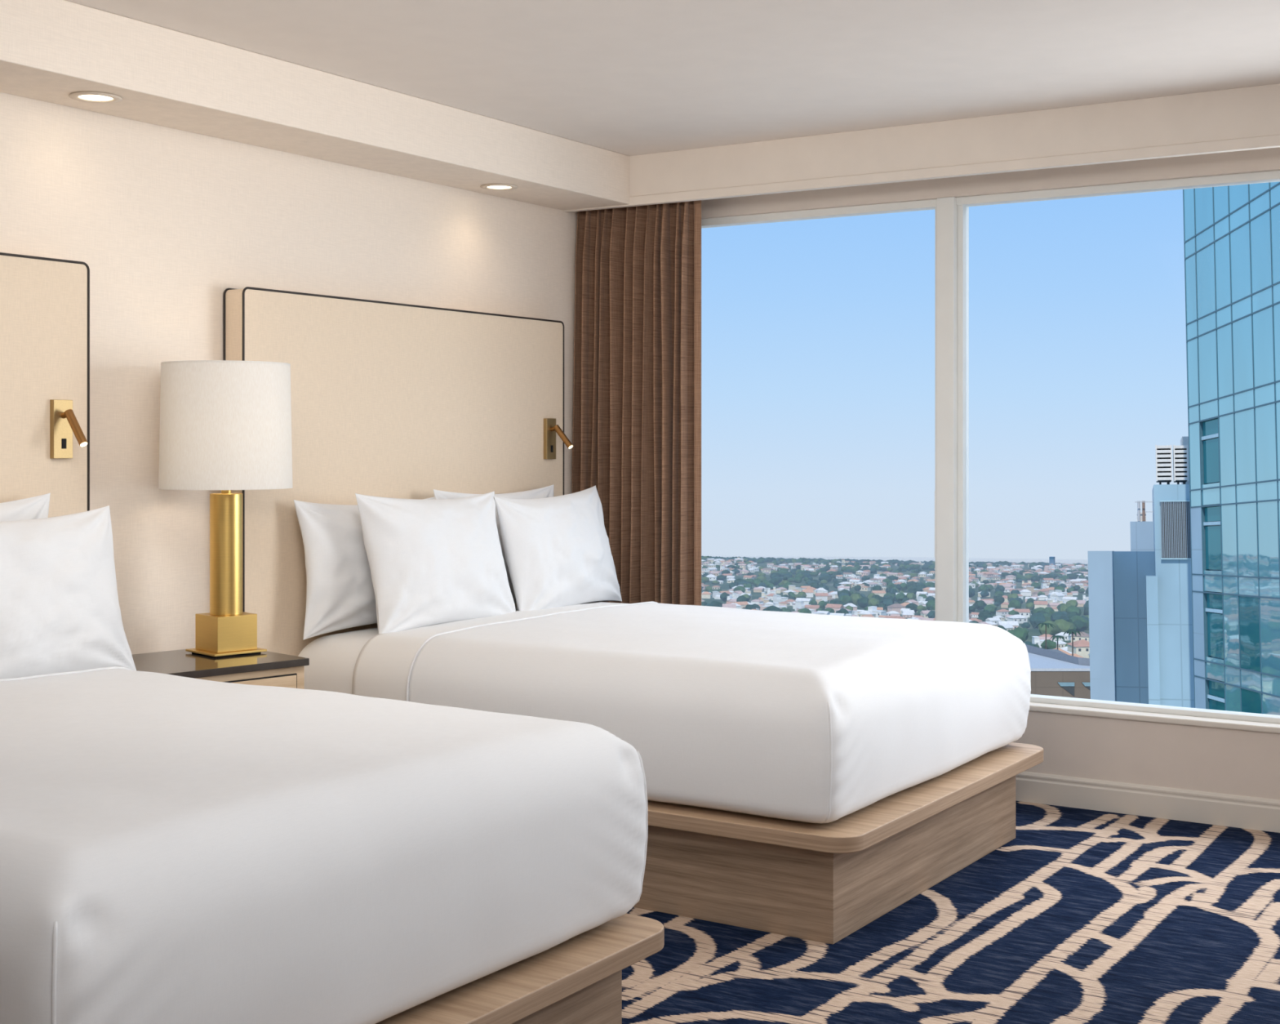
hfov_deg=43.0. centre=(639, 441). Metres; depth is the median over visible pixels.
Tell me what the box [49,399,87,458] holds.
light
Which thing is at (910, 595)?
tree
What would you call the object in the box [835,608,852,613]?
house
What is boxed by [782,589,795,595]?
house
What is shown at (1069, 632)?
palm tree
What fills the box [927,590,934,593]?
house
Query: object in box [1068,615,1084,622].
tree
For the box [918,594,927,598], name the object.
tree
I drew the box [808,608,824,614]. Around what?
house
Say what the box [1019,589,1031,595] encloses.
house
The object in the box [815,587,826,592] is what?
house
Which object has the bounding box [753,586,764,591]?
house
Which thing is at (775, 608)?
tree
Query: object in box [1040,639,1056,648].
tree
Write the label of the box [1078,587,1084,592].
tree
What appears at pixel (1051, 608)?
tree
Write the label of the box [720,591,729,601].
tree
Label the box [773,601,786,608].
house
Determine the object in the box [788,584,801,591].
house
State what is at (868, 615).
house
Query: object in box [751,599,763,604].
house
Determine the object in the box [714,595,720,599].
house
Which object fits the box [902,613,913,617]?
house
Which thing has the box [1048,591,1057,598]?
house
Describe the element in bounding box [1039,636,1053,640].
house
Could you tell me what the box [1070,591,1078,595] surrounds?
house
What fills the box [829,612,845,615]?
house
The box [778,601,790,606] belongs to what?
house
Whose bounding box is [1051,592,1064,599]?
house
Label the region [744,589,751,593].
house
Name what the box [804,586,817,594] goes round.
house
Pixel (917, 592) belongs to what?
house
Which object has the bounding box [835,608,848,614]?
tree
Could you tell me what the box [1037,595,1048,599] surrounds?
house
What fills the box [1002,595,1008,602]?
house
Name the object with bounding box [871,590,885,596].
house
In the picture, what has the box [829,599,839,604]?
tree
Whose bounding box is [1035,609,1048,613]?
tree
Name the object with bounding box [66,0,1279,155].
ceiling
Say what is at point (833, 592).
house
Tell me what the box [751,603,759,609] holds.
tree
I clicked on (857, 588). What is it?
tree
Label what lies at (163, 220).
wall
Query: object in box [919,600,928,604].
house
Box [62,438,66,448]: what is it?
switch
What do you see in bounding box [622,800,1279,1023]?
floor
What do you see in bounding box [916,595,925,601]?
house
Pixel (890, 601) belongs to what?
tree
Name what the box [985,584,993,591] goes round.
tree
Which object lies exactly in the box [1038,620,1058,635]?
tree
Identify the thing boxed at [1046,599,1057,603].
house
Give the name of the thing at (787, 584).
tree
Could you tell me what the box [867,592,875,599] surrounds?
tree
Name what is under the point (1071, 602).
tree
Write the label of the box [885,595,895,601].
tree
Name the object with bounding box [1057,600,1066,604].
house
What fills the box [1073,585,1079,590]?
tree
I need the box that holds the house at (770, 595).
[766,593,774,599]
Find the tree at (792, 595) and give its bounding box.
[790,592,795,599]
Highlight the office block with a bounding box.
[1087,435,1194,707]
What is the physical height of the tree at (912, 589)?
8.338 m
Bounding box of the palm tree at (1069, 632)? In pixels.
[1063,630,1081,655]
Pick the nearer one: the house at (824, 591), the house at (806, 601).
the house at (806, 601)
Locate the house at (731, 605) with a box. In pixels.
[721,603,736,608]
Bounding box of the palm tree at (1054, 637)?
[1049,635,1066,648]
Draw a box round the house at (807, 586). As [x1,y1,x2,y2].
[800,585,810,591]
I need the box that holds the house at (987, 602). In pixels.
[977,600,992,604]
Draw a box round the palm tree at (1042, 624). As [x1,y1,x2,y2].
[1035,622,1054,648]
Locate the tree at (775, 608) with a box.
[768,606,782,611]
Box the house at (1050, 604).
[1047,602,1059,607]
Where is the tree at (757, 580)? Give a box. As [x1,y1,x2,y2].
[752,577,763,586]
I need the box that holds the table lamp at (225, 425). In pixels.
[158,360,293,657]
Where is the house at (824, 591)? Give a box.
[823,590,835,598]
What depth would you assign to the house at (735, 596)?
1542.67 m
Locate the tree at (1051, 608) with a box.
[1044,607,1054,611]
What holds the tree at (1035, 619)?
on the hillside
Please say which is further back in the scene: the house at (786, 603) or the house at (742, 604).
the house at (786, 603)
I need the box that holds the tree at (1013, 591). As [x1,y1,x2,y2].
[1010,589,1020,594]
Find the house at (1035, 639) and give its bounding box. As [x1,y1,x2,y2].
[1031,635,1044,647]
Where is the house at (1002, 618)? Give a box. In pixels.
[992,615,1004,620]
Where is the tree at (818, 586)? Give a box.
[816,583,823,588]
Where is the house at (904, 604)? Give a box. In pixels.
[900,602,910,606]
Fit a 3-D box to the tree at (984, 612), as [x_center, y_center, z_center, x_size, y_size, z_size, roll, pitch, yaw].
[246.399,124.183,1159.188,10.027,7.822,8.276,0,0,-1]
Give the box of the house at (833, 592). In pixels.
[828,591,838,598]
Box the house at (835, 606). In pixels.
[825,603,844,613]
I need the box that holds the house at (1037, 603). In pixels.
[1033,600,1047,608]
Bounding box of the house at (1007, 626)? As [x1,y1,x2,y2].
[1000,623,1013,631]
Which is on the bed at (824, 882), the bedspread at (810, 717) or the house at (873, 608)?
the bedspread at (810, 717)
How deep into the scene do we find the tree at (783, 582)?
1761.78 m
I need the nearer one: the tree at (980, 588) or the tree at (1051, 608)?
the tree at (1051, 608)
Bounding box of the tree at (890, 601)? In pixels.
[882,598,893,606]
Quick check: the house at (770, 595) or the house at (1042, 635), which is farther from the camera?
the house at (770, 595)
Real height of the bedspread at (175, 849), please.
0.461 m
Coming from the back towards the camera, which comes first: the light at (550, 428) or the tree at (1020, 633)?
the tree at (1020, 633)
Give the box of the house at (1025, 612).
[1012,608,1030,617]
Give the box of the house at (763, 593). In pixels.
[761,591,768,597]
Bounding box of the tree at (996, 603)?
[993,601,999,606]
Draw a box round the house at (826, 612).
[817,610,830,614]
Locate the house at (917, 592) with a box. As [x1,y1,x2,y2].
[915,591,928,599]
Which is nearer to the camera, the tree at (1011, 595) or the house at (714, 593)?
the tree at (1011, 595)
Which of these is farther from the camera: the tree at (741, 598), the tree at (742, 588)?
the tree at (742, 588)
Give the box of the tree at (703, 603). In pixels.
[701,601,706,605]
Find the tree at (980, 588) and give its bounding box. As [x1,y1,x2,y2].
[977,585,987,591]
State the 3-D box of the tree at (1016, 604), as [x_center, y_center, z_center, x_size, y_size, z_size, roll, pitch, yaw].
[300.097,131.357,1299.246,11.503,9.475,11.850,0,0,-33]
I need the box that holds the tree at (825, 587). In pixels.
[822,585,828,590]
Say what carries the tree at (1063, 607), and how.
on the hillside
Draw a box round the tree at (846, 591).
[837,588,850,595]
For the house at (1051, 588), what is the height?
9.918 m
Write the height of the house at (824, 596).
10.909 m
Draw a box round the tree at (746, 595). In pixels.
[742,593,751,600]
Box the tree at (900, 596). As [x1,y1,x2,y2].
[895,592,906,603]
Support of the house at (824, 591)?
on the hillside
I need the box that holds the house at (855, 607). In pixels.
[843,603,857,610]
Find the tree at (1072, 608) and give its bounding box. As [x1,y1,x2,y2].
[1065,604,1081,615]
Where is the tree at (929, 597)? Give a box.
[924,595,934,600]
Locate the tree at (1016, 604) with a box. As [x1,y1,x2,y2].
[1008,600,1021,608]
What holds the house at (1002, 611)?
on the hillside
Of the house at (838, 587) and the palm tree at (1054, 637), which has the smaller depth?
the palm tree at (1054, 637)
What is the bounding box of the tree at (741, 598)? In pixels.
[736,595,748,601]
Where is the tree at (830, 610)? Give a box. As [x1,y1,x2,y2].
[825,607,834,613]
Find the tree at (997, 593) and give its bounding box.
[993,591,1004,597]
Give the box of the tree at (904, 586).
[899,582,909,590]
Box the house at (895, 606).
[887,603,906,613]
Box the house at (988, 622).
[985,621,997,626]
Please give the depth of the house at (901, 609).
1250.51 m
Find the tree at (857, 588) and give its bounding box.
[854,585,861,591]
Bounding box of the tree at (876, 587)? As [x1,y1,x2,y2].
[872,585,881,590]
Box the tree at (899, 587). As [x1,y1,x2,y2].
[893,584,901,590]
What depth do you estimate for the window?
6.54 m
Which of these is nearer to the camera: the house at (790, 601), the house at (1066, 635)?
the house at (1066, 635)
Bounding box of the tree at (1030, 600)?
[1026,598,1034,603]
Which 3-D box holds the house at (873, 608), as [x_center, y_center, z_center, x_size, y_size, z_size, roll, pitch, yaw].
[175.760,128.575,1204.347,11.688,11.824,8.121,0,0,38]
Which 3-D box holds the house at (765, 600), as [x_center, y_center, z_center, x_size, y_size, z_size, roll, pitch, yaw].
[113.231,143.830,1461.688,8.260,7.779,7.149,0,0,21]
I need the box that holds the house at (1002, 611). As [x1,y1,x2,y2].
[995,608,1009,615]
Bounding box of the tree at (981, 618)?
[977,616,984,621]
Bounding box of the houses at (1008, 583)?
[701,556,1089,657]
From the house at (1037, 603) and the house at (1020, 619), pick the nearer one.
the house at (1020, 619)
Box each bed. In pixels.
[297,608,1043,944]
[376,913,664,1023]
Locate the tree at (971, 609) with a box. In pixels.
[968,605,975,613]
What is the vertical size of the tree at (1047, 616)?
11.346 m
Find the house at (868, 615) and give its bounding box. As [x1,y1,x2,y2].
[861,613,874,617]
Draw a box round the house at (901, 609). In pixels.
[900,608,911,614]
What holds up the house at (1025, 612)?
on the hillside
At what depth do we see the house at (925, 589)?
1659.49 m
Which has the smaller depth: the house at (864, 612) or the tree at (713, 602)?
the house at (864, 612)
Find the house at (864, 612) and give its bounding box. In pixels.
[857,610,876,617]
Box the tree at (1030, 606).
[1025,602,1034,609]
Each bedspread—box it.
[0,666,648,1023]
[351,600,1031,823]
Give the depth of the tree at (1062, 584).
1739.13 m
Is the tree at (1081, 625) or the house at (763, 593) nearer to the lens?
the tree at (1081, 625)
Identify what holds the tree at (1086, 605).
on the hillside
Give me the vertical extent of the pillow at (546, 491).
0.499 m
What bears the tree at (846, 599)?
on the hillside
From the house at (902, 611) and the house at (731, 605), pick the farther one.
the house at (731, 605)
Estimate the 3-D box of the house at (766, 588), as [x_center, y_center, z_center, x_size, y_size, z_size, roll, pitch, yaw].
[126.411,155.340,1694.819,11.460,8.149,7.368,0,0,-23]
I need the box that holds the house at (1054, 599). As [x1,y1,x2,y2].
[1051,597,1064,601]
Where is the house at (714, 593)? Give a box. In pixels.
[711,591,722,597]
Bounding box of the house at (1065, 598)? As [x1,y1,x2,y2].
[1062,595,1077,601]
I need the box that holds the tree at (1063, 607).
[1058,604,1070,611]
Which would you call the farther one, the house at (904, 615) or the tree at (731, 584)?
the tree at (731, 584)
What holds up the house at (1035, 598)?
on the hillside
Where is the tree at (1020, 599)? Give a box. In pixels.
[1013,597,1022,604]
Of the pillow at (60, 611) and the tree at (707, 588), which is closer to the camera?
the pillow at (60, 611)
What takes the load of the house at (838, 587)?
on the hillside
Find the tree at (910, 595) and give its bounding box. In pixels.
[906,592,915,599]
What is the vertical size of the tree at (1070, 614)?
11.147 m
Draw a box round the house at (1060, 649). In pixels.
[1053,648,1069,653]
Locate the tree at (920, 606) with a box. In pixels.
[916,604,926,610]
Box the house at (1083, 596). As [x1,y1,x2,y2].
[1082,594,1088,599]
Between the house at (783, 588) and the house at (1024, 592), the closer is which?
the house at (1024, 592)
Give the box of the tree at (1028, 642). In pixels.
[1023,640,1036,646]
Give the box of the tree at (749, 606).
[745,604,755,609]
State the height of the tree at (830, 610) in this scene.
5.609 m
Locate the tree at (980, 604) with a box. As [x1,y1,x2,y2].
[972,600,986,609]
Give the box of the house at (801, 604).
[795,600,810,610]
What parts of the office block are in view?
post, post, post, grille trim, grille trim, post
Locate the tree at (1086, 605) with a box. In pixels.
[1083,600,1088,608]
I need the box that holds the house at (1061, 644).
[1055,640,1066,648]
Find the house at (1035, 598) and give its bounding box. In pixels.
[1024,596,1037,602]
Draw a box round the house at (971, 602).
[968,600,974,604]
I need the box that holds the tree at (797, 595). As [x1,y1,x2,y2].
[795,593,802,599]
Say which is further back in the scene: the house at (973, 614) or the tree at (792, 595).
the tree at (792, 595)
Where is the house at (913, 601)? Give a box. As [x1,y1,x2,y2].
[905,599,919,604]
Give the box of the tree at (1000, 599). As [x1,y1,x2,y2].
[994,595,1004,604]
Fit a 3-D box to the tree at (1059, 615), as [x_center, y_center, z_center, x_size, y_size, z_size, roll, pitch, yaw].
[281.380,120.955,1087.537,13.137,14.558,11.267,0,0,22]
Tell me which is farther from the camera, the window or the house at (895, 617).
the house at (895, 617)
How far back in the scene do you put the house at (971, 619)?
1103.57 m
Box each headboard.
[0,252,89,517]
[222,286,564,656]
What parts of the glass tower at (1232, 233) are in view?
glass panel, spandrel panel, glass panel, spandrel panel, glass panel, spandrel panel, glass panel, spandrel panel, cladding panel, cladding panel, cladding panel, glass panel, spandrel panel, glass panel, spandrel panel, glass panel, spandrel panel, window sill, spandrel panel, window sill, spandrel panel, window sill, spandrel panel, window sill, glass panel, spandrel panel, glass panel, spandrel panel, glass panel, spandrel panel, glass panel, spandrel panel, glass panel, spandrel panel, glass panel, spandrel panel, glass panel, glass panel, spandrel panel, glass panel, spandrel panel, glass panel, spandrel panel, glass panel, spandrel panel, glass panel, spandrel panel, glass panel, spandrel panel, glass panel, glass panel, spandrel panel, glass panel, spandrel panel, glass panel, spandrel panel, glass panel, spandrel panel, glass panel, spandrel panel, glass panel, spandrel panel, glass panel, spandrel panel, glass panel, glass panel, spandrel panel, glass panel, spandrel panel, glass panel, spandrel panel, glass panel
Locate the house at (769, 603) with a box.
[764,601,773,605]
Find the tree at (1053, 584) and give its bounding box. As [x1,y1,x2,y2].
[1048,582,1057,587]
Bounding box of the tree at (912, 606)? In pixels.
[905,602,917,612]
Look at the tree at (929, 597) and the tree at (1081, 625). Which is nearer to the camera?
the tree at (1081, 625)
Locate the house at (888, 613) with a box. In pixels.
[885,610,900,615]
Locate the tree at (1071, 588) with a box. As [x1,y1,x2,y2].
[1066,586,1075,592]
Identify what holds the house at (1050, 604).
on the hillside
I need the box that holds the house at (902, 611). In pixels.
[901,609,914,616]
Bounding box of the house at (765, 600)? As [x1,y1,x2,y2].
[760,596,771,602]
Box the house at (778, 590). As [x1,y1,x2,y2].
[773,586,781,593]
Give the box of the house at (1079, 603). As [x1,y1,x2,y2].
[1076,600,1085,606]
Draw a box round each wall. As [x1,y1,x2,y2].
[0,92,577,654]
[701,146,1279,799]
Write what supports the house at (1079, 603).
on the hillside
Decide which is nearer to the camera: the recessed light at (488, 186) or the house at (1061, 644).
the recessed light at (488, 186)
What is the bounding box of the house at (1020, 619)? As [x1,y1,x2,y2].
[1007,614,1027,623]
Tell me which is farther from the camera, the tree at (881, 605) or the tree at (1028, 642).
the tree at (881, 605)
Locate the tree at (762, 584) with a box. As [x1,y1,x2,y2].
[758,582,766,587]
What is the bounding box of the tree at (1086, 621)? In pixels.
[1080,618,1088,629]
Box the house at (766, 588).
[757,586,767,591]
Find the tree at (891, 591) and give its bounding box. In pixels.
[888,588,897,595]
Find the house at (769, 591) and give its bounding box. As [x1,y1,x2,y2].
[767,587,776,594]
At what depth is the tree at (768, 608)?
1199.23 m
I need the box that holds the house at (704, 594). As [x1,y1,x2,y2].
[701,591,711,598]
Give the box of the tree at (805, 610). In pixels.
[799,607,811,613]
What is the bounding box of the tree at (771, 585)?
[767,582,774,589]
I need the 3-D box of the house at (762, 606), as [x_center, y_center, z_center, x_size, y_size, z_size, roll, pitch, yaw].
[101.511,136.444,1325.867,8.449,8.143,6.238,0,0,35]
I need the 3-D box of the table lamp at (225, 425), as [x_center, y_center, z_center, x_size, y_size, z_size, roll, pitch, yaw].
[-1.312,0.211,5.146,0.412,0.918,0.412,0,0,26]
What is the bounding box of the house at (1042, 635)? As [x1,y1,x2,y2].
[1038,634,1056,641]
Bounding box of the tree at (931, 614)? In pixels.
[927,609,934,617]
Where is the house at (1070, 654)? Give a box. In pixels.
[1066,653,1084,657]
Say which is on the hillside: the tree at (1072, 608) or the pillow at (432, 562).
the tree at (1072, 608)
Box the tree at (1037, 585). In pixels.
[1030,582,1040,588]
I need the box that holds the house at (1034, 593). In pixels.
[1031,591,1039,595]
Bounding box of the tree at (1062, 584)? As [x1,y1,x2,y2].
[1057,582,1066,587]
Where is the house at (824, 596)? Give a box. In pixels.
[814,592,827,600]
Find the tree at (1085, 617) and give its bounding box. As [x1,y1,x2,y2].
[1080,615,1088,621]
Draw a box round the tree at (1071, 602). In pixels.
[1066,599,1077,606]
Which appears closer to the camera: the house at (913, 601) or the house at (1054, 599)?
the house at (913, 601)
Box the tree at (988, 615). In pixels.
[983,613,993,620]
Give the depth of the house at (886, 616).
1154.84 m
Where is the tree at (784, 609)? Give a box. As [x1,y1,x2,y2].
[781,607,791,612]
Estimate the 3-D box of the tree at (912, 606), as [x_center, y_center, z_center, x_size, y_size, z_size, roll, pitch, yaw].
[214.941,131.352,1283.346,10.989,7.728,8.378,0,0,-16]
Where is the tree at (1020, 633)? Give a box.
[1007,626,1028,642]
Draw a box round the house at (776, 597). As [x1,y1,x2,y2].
[773,594,787,602]
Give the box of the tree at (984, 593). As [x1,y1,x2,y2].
[980,590,989,597]
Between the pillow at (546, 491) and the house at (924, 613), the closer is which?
the pillow at (546, 491)
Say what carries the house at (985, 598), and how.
on the hillside
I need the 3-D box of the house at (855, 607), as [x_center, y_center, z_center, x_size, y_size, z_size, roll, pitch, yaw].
[166.723,133.779,1288.617,9.492,10.980,8.257,0,0,-21]
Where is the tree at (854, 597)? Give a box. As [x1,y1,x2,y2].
[849,593,862,604]
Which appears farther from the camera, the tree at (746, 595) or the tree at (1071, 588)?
the tree at (1071, 588)
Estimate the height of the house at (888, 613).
7.454 m
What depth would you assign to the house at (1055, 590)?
1578.09 m
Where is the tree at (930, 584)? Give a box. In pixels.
[924,582,934,587]
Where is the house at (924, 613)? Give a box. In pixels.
[920,609,934,617]
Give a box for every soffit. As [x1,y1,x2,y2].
[0,0,629,210]
[563,83,1279,212]
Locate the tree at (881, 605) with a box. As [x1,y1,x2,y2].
[876,602,885,609]
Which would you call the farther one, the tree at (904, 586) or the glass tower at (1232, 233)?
the tree at (904, 586)
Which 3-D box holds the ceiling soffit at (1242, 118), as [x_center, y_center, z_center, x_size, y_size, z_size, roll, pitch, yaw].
[2.344,-1.127,5.524,6.330,0.215,0.034,0,0,32]
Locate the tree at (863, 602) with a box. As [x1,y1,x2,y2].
[857,596,869,607]
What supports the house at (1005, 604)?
on the hillside
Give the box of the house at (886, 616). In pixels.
[884,615,899,617]
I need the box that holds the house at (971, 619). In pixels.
[968,617,982,622]
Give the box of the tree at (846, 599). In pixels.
[839,595,852,604]
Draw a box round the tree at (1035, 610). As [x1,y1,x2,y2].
[1033,607,1045,613]
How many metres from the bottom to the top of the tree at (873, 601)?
10.045 m
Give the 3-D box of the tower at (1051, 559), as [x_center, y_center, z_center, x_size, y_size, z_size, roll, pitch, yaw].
[736.435,219.289,2899.999,8.000,27.000,8.000,0,0,32]
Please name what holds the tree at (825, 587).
on the hillside
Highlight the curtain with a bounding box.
[571,200,701,605]
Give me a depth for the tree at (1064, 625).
967.26 m
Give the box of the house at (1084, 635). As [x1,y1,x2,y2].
[1071,631,1089,642]
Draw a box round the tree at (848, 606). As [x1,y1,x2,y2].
[844,604,853,612]
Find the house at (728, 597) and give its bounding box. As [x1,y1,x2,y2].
[726,595,737,599]
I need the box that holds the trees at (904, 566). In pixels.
[701,555,1088,615]
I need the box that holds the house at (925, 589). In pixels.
[922,586,929,591]
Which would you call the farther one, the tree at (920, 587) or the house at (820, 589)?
the tree at (920, 587)
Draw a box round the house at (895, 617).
[893,616,905,618]
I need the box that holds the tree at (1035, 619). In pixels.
[1028,612,1044,628]
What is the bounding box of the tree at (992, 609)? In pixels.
[983,604,996,616]
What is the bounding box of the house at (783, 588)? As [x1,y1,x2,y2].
[777,586,786,592]
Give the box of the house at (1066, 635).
[1054,631,1071,640]
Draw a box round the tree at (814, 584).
[809,582,818,588]
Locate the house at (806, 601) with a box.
[795,597,812,604]
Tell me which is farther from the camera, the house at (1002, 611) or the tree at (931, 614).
the house at (1002, 611)
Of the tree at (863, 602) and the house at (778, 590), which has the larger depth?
the house at (778, 590)
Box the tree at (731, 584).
[728,582,737,588]
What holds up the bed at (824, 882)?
on the floor
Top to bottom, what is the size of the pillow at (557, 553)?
0.509 m
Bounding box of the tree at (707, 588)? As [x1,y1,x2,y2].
[704,586,711,591]
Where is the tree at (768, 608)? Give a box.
[765,605,774,610]
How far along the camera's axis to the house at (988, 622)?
1054.58 m
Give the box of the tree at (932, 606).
[929,604,934,609]
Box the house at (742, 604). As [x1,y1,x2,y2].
[733,601,748,608]
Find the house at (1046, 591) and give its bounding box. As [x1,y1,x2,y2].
[1037,588,1049,595]
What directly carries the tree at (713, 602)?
on the hillside
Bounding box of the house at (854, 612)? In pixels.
[852,610,857,615]
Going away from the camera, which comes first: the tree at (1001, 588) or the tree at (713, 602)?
the tree at (713, 602)
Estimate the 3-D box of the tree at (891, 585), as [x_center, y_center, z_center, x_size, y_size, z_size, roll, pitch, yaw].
[268.391,154.912,1735.230,9.580,8.867,9.284,0,0,21]
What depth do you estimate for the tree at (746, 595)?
1481.04 m
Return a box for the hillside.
[701,559,1088,648]
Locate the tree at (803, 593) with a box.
[798,591,806,596]
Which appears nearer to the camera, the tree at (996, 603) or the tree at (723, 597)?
the tree at (996, 603)
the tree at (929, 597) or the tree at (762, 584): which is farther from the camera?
the tree at (762, 584)
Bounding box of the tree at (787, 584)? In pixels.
[783,582,791,590]
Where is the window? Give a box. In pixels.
[701,169,1279,733]
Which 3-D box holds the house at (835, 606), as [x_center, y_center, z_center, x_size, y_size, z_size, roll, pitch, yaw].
[153.544,133.284,1279.654,12.735,10.394,8.663,0,0,31]
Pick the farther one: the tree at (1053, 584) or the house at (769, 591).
the tree at (1053, 584)
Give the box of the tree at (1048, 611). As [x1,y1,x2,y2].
[1044,608,1056,614]
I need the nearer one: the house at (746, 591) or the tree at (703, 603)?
the tree at (703, 603)
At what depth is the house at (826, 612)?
1203.19 m
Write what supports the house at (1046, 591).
on the hillside
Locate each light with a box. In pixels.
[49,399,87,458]
[68,91,122,102]
[480,183,518,190]
[543,417,573,458]
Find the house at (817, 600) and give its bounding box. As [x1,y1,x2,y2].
[815,598,827,604]
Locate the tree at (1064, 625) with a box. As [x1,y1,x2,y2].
[1053,618,1073,633]
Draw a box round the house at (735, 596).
[732,592,739,598]
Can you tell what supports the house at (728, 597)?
on the hillside
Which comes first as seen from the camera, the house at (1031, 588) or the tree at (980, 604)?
the tree at (980, 604)
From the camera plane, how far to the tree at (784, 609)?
1210.26 m
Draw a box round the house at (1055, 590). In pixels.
[1054,589,1066,595]
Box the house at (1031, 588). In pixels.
[1026,586,1040,594]
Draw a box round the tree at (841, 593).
[838,592,848,599]
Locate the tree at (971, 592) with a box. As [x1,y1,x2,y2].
[968,587,974,596]
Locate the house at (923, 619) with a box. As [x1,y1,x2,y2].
[921,617,933,620]
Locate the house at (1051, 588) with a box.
[1046,586,1054,593]
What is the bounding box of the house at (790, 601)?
[784,599,795,605]
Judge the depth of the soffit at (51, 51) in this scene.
5.30 m
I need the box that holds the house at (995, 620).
[985,617,1000,623]
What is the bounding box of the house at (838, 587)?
[837,586,849,591]
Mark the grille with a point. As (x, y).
(1175, 536)
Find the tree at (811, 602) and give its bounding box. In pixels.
[808,600,817,604]
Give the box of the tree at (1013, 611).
[1008,609,1019,614]
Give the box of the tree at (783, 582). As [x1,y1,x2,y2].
[779,580,788,585]
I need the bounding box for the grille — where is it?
[1160,501,1191,558]
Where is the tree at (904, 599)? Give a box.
[902,597,909,602]
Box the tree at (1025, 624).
[1021,622,1030,628]
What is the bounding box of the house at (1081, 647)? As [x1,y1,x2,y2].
[1066,639,1089,657]
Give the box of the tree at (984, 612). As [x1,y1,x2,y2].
[977,609,991,617]
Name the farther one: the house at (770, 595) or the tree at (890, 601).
the house at (770, 595)
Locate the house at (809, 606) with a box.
[804,604,820,610]
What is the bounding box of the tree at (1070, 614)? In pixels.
[1066,611,1079,618]
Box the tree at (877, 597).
[871,594,884,604]
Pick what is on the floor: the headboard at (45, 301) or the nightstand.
the nightstand
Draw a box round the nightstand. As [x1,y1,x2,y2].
[132,648,309,688]
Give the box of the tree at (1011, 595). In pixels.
[1007,593,1018,600]
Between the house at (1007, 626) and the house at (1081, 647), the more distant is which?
the house at (1007, 626)
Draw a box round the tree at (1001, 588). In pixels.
[995,585,1004,591]
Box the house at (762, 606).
[758,603,769,610]
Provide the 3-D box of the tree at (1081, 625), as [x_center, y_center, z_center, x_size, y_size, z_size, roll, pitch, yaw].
[276.846,117.491,1022.052,8.984,10.573,8.328,0,0,31]
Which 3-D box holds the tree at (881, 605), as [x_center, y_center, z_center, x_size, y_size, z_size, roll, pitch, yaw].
[196.455,134.506,1322.144,6.848,6.510,7.033,0,0,5]
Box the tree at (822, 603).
[817,600,828,609]
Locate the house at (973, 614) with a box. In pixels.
[970,612,979,617]
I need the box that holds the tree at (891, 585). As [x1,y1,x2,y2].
[886,582,894,588]
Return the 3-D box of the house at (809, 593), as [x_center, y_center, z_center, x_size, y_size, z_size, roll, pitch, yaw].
[161.644,148.079,1564.892,10.460,10.942,8.293,0,0,-4]
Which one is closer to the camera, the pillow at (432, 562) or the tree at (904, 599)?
the pillow at (432, 562)
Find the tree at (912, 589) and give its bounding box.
[907,586,919,594]
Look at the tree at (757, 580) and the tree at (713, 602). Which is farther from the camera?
the tree at (757, 580)
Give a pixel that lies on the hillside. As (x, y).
(725, 586)
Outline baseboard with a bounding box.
[1015,771,1279,832]
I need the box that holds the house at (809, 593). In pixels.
[801,589,813,597]
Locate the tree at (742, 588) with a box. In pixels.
[733,585,745,592]
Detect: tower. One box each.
[1048,556,1054,564]
[1182,181,1279,715]
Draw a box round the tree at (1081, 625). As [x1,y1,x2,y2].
[1072,619,1086,631]
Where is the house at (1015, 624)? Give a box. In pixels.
[996,621,1018,629]
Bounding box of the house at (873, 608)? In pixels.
[867,605,886,617]
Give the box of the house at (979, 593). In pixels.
[977,591,990,596]
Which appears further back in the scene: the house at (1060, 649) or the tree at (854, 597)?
the tree at (854, 597)
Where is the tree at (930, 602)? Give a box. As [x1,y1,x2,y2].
[925,600,934,610]
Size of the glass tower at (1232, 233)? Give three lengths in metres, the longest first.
109.000 x 46.028 x 26.025 m
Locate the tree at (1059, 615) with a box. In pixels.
[1050,611,1069,621]
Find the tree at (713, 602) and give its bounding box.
[711,600,722,606]
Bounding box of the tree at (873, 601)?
[867,597,879,606]
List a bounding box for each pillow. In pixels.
[0,493,50,521]
[0,505,136,679]
[293,496,435,639]
[355,490,515,633]
[433,484,553,603]
[493,484,622,610]
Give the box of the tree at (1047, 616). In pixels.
[1043,613,1051,620]
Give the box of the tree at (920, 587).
[916,584,926,591]
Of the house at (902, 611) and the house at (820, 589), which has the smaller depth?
the house at (902, 611)
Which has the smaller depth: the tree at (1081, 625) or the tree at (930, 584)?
the tree at (1081, 625)
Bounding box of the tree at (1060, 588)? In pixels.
[1053,585,1065,591]
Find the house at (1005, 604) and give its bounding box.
[1000,601,1008,608]
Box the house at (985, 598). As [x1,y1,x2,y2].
[980,598,994,604]
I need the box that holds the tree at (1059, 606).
[1057,603,1064,609]
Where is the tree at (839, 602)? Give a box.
[834,600,844,604]

